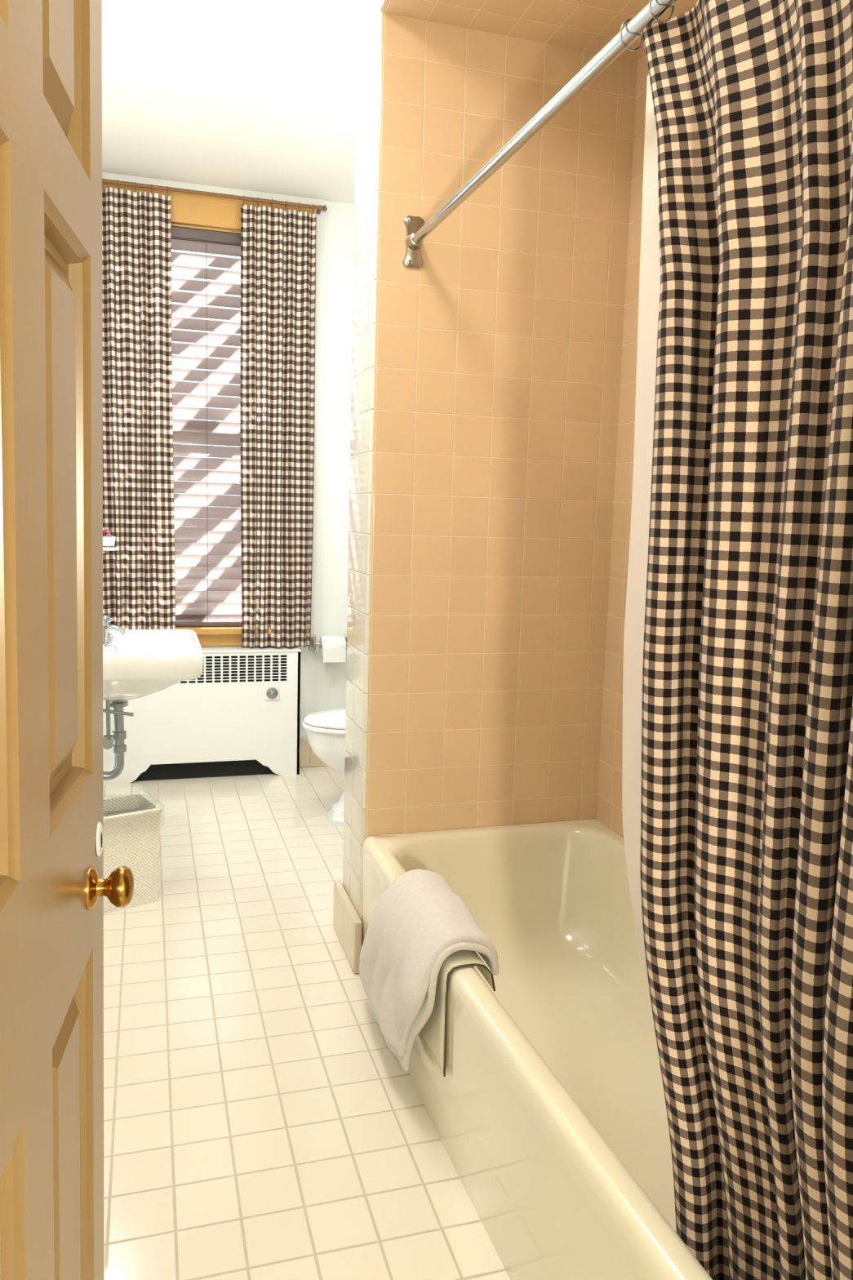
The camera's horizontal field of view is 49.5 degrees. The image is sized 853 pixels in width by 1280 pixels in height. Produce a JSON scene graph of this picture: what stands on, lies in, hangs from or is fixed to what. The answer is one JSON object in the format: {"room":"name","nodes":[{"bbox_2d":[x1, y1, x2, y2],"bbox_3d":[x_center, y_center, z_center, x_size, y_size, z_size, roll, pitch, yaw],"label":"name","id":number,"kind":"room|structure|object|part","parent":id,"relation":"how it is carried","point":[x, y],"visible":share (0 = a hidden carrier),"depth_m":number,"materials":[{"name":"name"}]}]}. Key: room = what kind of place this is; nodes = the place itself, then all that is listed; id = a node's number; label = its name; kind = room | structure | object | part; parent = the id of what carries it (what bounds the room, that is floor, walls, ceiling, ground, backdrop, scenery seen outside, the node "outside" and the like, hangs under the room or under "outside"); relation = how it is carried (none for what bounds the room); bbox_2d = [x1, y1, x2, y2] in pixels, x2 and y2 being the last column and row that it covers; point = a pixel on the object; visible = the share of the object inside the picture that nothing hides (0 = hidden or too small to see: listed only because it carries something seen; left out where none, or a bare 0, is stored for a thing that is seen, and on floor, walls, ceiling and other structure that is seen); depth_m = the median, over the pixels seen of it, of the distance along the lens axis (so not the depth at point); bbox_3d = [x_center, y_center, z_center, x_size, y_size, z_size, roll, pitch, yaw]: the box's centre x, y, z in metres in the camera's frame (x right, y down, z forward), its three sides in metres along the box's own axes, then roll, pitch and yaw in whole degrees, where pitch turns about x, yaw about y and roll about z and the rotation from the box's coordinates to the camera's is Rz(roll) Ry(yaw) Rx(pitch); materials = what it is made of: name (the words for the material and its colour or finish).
{"room":"bathroom","nodes":[
{"label":"bathroom","id":0,"kind":"room"},
{"bbox_2d":[102,172,354,738],"bbox_3d":[-0.774,-0.721,4.540,1.690,2.740,0.150,-1,8,-17],"label":"wall","id":1,"kind":"structure","parent":0,"point":[322,685],"depth_m":4.52,"materials":[{"name":"paint"}]},
{"bbox_2d":[170,226,241,626],"bbox_3d":[-1.037,-0.970,4.365,0.770,1.825,0.056,-1,8,-17],"label":"window blind","id":2,"kind":"object","parent":1,"relation":"attached to","point":[208,560],"visible":0.28,"depth_m":4.36,"materials":[{"name":"white plastic"}]},
{"bbox_3d":[-1.030,-0.963,4.340,0.002,1.760,0.002,-1,8,-17],"label":"cord","id":3,"kind":"part","parent":2,"relation":"part of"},
{"bbox_3d":[-1.064,-0.075,4.489,0.770,0.017,0.050,-1,8,-17],"label":"rail","id":4,"kind":"part","parent":2,"relation":"part of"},
{"bbox_2d":[175,431,239,435],"bbox_3d":[-1.056,-0.986,4.426,0.810,1.840,0.050,-1,8,-17],"label":"window","id":5,"kind":"structure","parent":1,"relation":"in","point":[175,431],"depth_m":4.40,"materials":[{"name":"paint"}]},
{"bbox_2d":[102,182,315,645],"bbox_3d":[-1.036,-0.997,4.341,1.000,2.065,0.120,-1,8,-17],"label":"trim","id":6,"kind":"structure","parent":1,"relation":"attached to","point":[186,209],"depth_m":4.21,"materials":[{"name":"brown wood"}]},
{"bbox_2d":[102,178,327,214],"bbox_3d":[-0.989,-2.004,4.171,1.085,0.028,0.074,-1,8,-17],"label":"curtain rod","id":7,"kind":"object","parent":1,"relation":"attached to","point":[319,208],"visible":0.96,"depth_m":4.15,"materials":[{"name":"brown metal"}]},
{"bbox_2d":[102,177,175,629],"bbox_3d":[-1.334,-1.018,4.167,0.378,1.997,0.071,-1,8,-17],"label":"window curtain","id":8,"kind":"object","parent":7,"relation":"hanging from","point":[139,576],"visible":0.71,"depth_m":4.18,"materials":[{"name":"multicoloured fabric"}]},
{"bbox_2d":[240,195,315,648],"bbox_3d":[-0.701,-0.991,4.363,0.349,2.067,0.069,-1,8,-16],"label":"window curtain","id":9,"kind":"object","parent":7,"relation":"hanging from","point":[278,246],"visible":1,"depth_m":4.37,"materials":[{"name":"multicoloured fabric"}]},
{"bbox_2d":[299,737,328,767],"bbox_3d":[-0.317,0.568,4.777,0.708,0.150,0.015,-1,8,-17],"label":"baseboard","id":10,"kind":"structure","parent":1,"relation":"attached to","point":[308,758],"depth_m":4.69,"materials":[{"name":"tile"}]},
{"bbox_2d":[308,635,346,650],"bbox_3d":[-0.475,0.017,4.618,0.216,0.075,0.074,-1,8,-17],"label":"toilet paper holder","id":11,"kind":"object","parent":1,"relation":"attached to","point":[313,637],"visible":0.44,"depth_m":4.61,"materials":[{"name":"silver metal"}]},
{"bbox_3d":[-0.561,0.018,4.592,0.036,0.075,0.074,-1,8,-17],"label":"arm","id":12,"kind":"part","parent":11,"relation":"part of","materials":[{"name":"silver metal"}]},
{"bbox_2d":[319,635,346,662],"bbox_3d":[-0.467,0.041,4.594,0.116,0.124,0.105,-1,8,-17],"label":"toilet paper roll","id":13,"kind":"object","parent":11,"relation":"hanging from","point":[333,648],"visible":1,"depth_m":4.55,"materials":[{"name":"white paper"}]},
{"bbox_2d":[102,0,358,204],"bbox_3d":[0.120,-1.719,1.528,1.890,0.100,6.100,-1,8,-17],"label":"ceiling","id":14,"kind":"structure","parent":0,"point":[257,95],"depth_m":3.26,"materials":[{"name":"paint"}]},
{"bbox_2d":[102,766,510,1279],"bbox_3d":[0.039,1.084,1.909,1.890,0.080,6.100,-1,8,-17],"label":"floor","id":15,"kind":"structure","parent":0,"point":[261,1122],"depth_m":2.10,"materials":[{"name":"tile"}]},
{"bbox_2d":[0,0,133,1279],"bbox_3d":[-0.294,0.170,0.677,0.091,2.035,0.604,0,8,-10],"label":"door","id":16,"kind":"structure","parent":15,"relation":"on","point":[53,887],"depth_m":0.73,"materials":[{"name":"paint"}]},
{"bbox_3d":[-0.335,0.204,0.949,0.003,0.036,0.026,0,8,-10],"label":"keyhole plate","id":17,"kind":"part","parent":16,"relation":"part of","materials":[{"name":"white ceramic"}]},
{"bbox_3d":[-0.310,0.244,0.912,0.042,0.042,0.042,0,8,-10],"label":"knob","id":18,"kind":"part","parent":16,"relation":"part of","materials":[{"name":"gold metal"}]},
{"bbox_2d":[102,793,162,914],"bbox_3d":[-1.022,0.683,3.033,0.277,0.351,0.221,-4,10,-36],"label":"basket","id":19,"kind":"object","parent":15,"relation":"on","point":[131,823],"visible":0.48,"depth_m":2.99,"materials":[{"name":"white wicker"}]},
{"bbox_2d":[102,646,301,784],"bbox_3d":[-1.097,0.354,4.434,0.975,0.622,0.157,-1,8,-17],"label":"radiator cover","id":20,"kind":"object","parent":15,"relation":"on","point":[241,716],"visible":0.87,"depth_m":4.42,"materials":[{"name":"white metal"}]},
{"bbox_2d":[175,654,288,684],"bbox_3d":[-0.972,0.139,4.392,0.634,0.134,0.005,-1,8,-17],"label":"grille","id":21,"kind":"object","parent":20,"relation":"attached to","point":[271,682],"depth_m":4.42,"materials":[{"name":"white metal"}]},
{"bbox_3d":[-0.746,0.256,4.470,0.070,0.070,0.006,-1,8,-17],"label":"dial plate","id":22,"kind":"part","parent":20,"relation":"part of","materials":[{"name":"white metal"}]},
{"bbox_2d":[302,708,346,826],"bbox_3d":[-0.130,0.364,3.937,0.799,0.790,0.460,-1,8,-17],"label":"toilet","id":23,"kind":"object","parent":15,"relation":"on","point":[326,729],"visible":0.12,"depth_m":3.78,"materials":[{"name":"white ceramic"}]},
{"bbox_3d":[-0.261,0.350,3.895,0.524,0.019,0.375,-1,8,-17],"label":"seat","id":24,"kind":"part","parent":23,"relation":"part of","materials":[{"name":"white plastic"}]},
{"bbox_3d":[-0.253,0.325,3.894,0.528,0.026,0.366,-1,8,-17],"label":"lid","id":25,"kind":"part","parent":23,"relation":"part of","materials":[{"name":"white plastic"}]},
{"bbox_3d":[-0.237,0.559,3.933,0.542,0.400,0.352,-1,8,-17],"label":"bowl","id":26,"kind":"part","parent":23,"relation":"part of","materials":[{"name":"white ceramic"}]},
{"bbox_2d":[362,818,712,1279],"bbox_3d":[0.439,0.872,1.783,0.720,0.398,1.946,-1,8,-17],"label":"bathtub","id":27,"kind":"object","parent":15,"relation":"on","point":[548,1109],"visible":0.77,"depth_m":1.94,"materials":[{"name":"ceramic"}]},
{"bbox_2d":[359,869,498,1071],"bbox_3d":[-0.027,0.746,2.164,0.191,0.407,0.606,-1,8,-17],"label":"towel","id":28,"kind":"object","parent":27,"relation":"on","point":[418,922],"visible":1,"depth_m":2.00,"materials":[{"name":"white fabric"}]},
{"bbox_2d":[421,950,495,1076],"bbox_3d":[0.038,0.739,2.024,0.105,0.234,0.347,-1,8,-17],"label":"bath mat","id":29,"kind":"object","parent":27,"relation":"on","point":[434,1031],"visible":0.44,"depth_m":1.88,"materials":[{"name":"fabric"}]},
{"bbox_2d":[342,0,638,946],"bbox_3d":[0.268,-0.442,2.712,0.954,2.740,0.270,-1,8,-17],"label":"wall partition","id":30,"kind":"structure","parent":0,"point":[486,379],"depth_m":2.53,"materials":[{"name":"tile"}]},
{"bbox_2d":[333,880,362,973],"bbox_3d":[-0.236,0.844,2.746,0.022,0.155,0.314,-1,8,-17],"label":"baseboard","id":31,"kind":"structure","parent":30,"relation":"attached to","point":[347,923],"depth_m":2.69,"materials":[{"name":"tile"}]},
{"bbox_2d":[402,0,678,268],"bbox_3d":[0.245,-0.894,1.469,0.055,0.128,1.949,-1,8,-17],"label":"shower curtain rod","id":32,"kind":"object","parent":30,"relation":"attached to","point":[416,231],"visible":1,"depth_m":1.61,"materials":[{"name":"silver metal"}]},
{"bbox_2d":[620,0,852,1279],"bbox_3d":[0.410,0.065,1.113,0.137,1.814,0.878,-1,8,-17],"label":"shower curtain","id":33,"kind":"object","parent":32,"relation":"hanging from","point":[737,775],"visible":0.99,"depth_m":1.11,"materials":[{"name":"fabric"}]},
{"bbox_2d":[379,0,697,60],"bbox_3d":[0.510,-1.536,1.456,0.719,0.220,1.950,-1,8,-17],"label":"ceiling","id":34,"kind":"structure","parent":0,"point":[588,25],"depth_m":2.29,"materials":[{"name":"paint"}]},
{"bbox_2d":[595,53,648,837],"bbox_3d":[0.931,-0.293,1.763,0.235,2.740,1.950,-1,8,-17],"label":"curtain liner","id":35,"kind":"structure","parent":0,"point":[609,802],"depth_m":2.61,"materials":[{"name":"plastic"}]},
{"bbox_3d":[-0.777,-0.302,1.461,0.100,2.740,6.100,-1,8,-17],"label":"wall","id":36,"kind":"structure","parent":0,"visible":0},
{"bbox_2d":[102,546,118,553],"bbox_3d":[-1.129,-0.280,3.109,0.174,0.068,0.140,-1,8,-17],"label":"soap shelf","id":37,"kind":"object","parent":36,"relation":"attached to","point":[104,548],"visible":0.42,"depth_m":3.07,"materials":[{"name":"white ceramic"}]},
{"bbox_2d":[102,527,115,546],"bbox_3d":[-1.082,-0.347,3.114,0.068,0.063,0.068,-1,8,-17],"label":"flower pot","id":38,"kind":"object","parent":37,"relation":"on","point":[108,540],"visible":0.7,"depth_m":3.10,"materials":[{"name":"white ceramic"}]},
{"bbox_3d":[-1.127,-0.309,3.105,0.173,0.010,0.140,-1,8,-17],"label":"shelf plate","id":39,"kind":"part","parent":37,"relation":"part of","materials":[{"name":"white ceramic"}]},
{"bbox_2d":[102,615,203,780],"bbox_3d":[-0.998,0.168,3.155,0.438,0.631,0.570,-1,8,-17],"label":"sink","id":40,"kind":"object","parent":36,"relation":"attached to","point":[137,664],"visible":0.48,"depth_m":2.98,"materials":[{"name":"white ceramic"}]},
{"bbox_3d":[-1.050,-0.020,3.002,0.043,0.074,0.043,2,8,5],"label":"tap handle","id":41,"kind":"part","parent":40,"relation":"part of","materials":[{"name":"silver metal"}]},
{"bbox_3d":[-1.110,-0.049,3.201,0.043,0.074,0.043,2,8,5],"label":"tap handle","id":42,"kind":"part","parent":40,"relation":"part of","materials":[{"name":"silver metal"}]},
{"bbox_3d":[-1.056,-0.025,3.110,0.093,0.055,0.044,-1,8,-17],"label":"spout","id":43,"kind":"part","parent":40,"relation":"part of","materials":[{"name":"silver metal"}]},
{"bbox_2d":[102,629,203,701],"bbox_3d":[-0.996,0.094,3.145,0.438,0.190,0.570,-1,8,-17],"label":"basin","id":44,"kind":"object","parent":40,"relation":"in","point":[137,664],"depth_m":2.93,"materials":[{"name":"white ceramic"}]},
{"label":"outside","id":45,"kind":"structure","parent":0,"visible":0},
{"bbox_2d":[170,249,240,531],"bbox_3d":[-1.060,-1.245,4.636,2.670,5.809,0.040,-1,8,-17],"label":"window pane","id":46,"kind":"structure","parent":45,"point":[175,251],"depth_m":4.58,"materials":[{"name":"glass"}]}
]}

